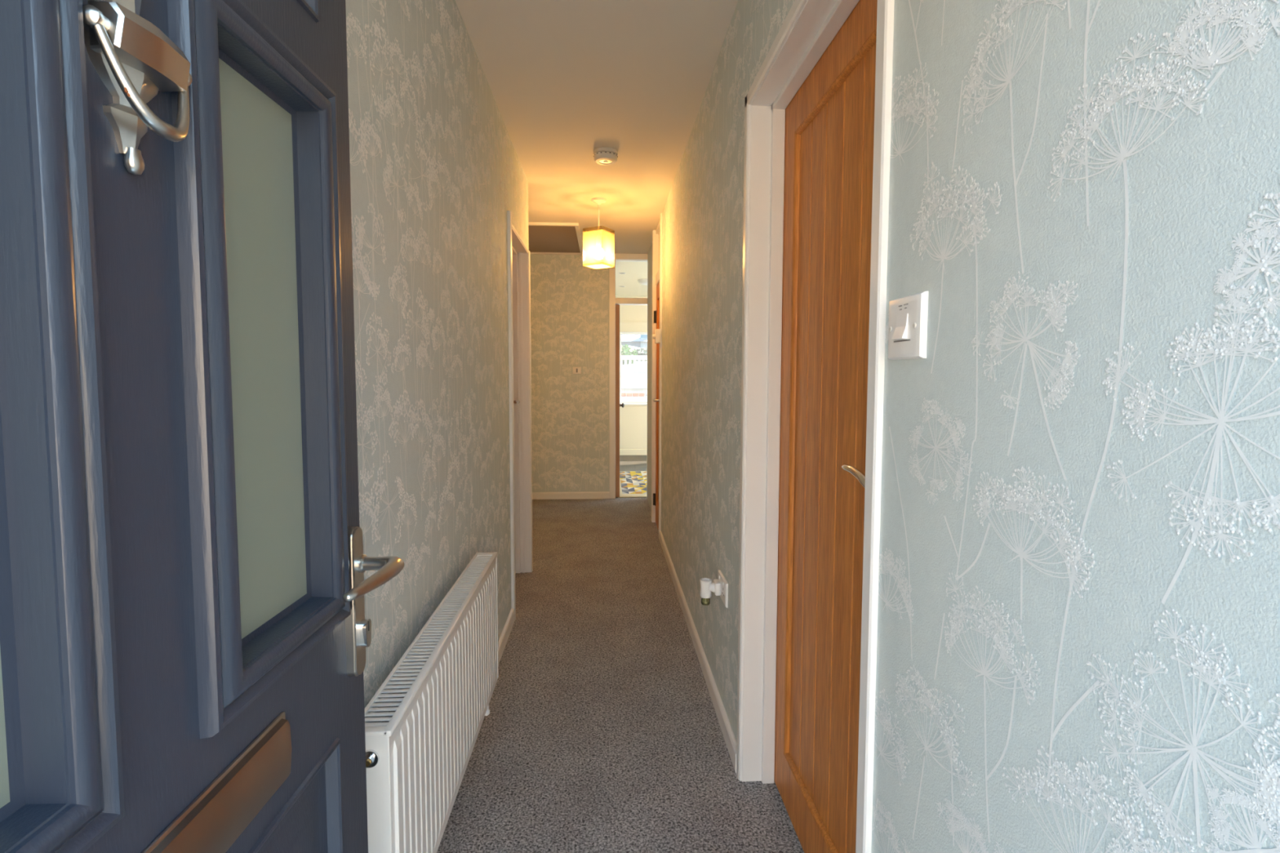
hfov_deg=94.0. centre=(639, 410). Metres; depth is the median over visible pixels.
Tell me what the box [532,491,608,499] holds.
baseboard
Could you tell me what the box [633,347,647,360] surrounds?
shrub
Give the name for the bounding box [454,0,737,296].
ceiling
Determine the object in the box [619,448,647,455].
baseboard
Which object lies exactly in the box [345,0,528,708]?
wall
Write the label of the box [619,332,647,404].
window
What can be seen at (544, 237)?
hatch
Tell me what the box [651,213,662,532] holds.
door frame
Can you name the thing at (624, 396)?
brick planter
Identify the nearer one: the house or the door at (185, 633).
the door at (185, 633)
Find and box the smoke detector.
[593,146,617,164]
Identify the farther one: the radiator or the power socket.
the power socket
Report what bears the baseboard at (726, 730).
attached to the wall at (1078, 634)
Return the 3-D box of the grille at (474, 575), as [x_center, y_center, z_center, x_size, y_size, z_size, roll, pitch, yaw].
[-0.487,0.517,1.514,0.072,0.012,1.018,0,3,-3]
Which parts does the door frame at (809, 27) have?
architrave, architrave, architrave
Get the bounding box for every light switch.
[572,367,581,373]
[888,291,928,359]
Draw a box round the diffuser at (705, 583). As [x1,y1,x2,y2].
[699,577,711,598]
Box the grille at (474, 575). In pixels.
[364,551,497,737]
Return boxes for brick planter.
[621,391,647,400]
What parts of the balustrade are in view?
rail, rail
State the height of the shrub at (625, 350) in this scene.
2.240 m
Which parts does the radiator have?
panel, panel, panel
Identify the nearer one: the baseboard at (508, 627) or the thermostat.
the baseboard at (508, 627)
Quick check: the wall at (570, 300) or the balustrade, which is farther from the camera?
the balustrade
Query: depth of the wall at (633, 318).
9.20 m
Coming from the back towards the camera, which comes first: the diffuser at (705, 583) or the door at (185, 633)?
the diffuser at (705, 583)
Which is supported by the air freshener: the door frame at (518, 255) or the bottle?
the bottle
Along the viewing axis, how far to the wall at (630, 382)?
12.75 m
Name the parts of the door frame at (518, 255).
architrave, architrave, architrave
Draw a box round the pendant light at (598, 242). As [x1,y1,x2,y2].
[582,197,614,269]
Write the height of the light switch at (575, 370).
0.070 m
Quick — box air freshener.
[699,577,720,605]
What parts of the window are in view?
frame, sill, frame, frame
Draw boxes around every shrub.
[621,343,638,364]
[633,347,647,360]
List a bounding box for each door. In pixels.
[0,0,404,852]
[615,304,624,497]
[652,281,659,530]
[773,0,877,852]
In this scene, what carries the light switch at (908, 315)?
attached to the wall at (1078, 634)
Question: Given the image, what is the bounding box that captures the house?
[621,334,647,347]
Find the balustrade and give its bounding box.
[621,355,647,373]
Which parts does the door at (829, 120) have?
rail, rail, lever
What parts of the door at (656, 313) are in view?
rail, rail, panel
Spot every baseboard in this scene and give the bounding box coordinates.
[497,608,514,666]
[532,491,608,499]
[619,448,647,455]
[658,530,737,773]
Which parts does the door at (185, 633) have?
glass pane, glazing moulding, letter plate, glazing moulding, glass pane, raised panel, raised panel, lever handle, lever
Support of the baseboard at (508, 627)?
attached to the wall at (437, 172)
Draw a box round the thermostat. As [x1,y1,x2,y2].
[652,328,660,343]
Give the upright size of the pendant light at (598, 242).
0.453 m
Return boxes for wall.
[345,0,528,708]
[529,254,608,492]
[615,296,647,448]
[621,373,647,396]
[646,0,1279,852]
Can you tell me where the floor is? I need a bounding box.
[436,455,804,852]
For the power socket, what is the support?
attached to the wall at (1078, 634)
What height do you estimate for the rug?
0.010 m
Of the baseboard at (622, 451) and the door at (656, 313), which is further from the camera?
the baseboard at (622, 451)
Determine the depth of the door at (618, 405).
6.00 m
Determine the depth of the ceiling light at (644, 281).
7.46 m
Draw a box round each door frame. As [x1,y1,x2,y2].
[506,210,533,621]
[608,253,647,498]
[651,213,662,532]
[736,0,894,852]
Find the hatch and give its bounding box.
[528,222,582,254]
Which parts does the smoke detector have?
plate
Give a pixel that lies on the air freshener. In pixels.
(707, 586)
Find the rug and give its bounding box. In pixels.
[617,471,647,497]
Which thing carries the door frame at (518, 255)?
attached to the wall at (437, 172)
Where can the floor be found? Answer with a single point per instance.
(602, 732)
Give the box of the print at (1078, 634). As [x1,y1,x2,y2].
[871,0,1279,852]
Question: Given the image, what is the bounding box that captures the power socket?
[717,569,728,608]
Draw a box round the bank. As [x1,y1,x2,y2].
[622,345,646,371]
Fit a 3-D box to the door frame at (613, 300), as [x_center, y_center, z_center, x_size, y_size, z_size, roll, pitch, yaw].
[0.098,-0.329,6.024,0.816,2.441,0.126,0,3,-3]
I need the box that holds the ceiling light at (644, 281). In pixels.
[637,278,647,284]
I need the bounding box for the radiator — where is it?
[364,551,498,852]
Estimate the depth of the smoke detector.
3.15 m
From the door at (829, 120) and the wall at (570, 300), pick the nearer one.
the door at (829, 120)
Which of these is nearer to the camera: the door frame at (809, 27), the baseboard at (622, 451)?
the door frame at (809, 27)
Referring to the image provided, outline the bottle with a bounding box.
[701,598,710,605]
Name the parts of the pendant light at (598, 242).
shade panel, panel, shade panel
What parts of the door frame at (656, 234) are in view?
overhead panel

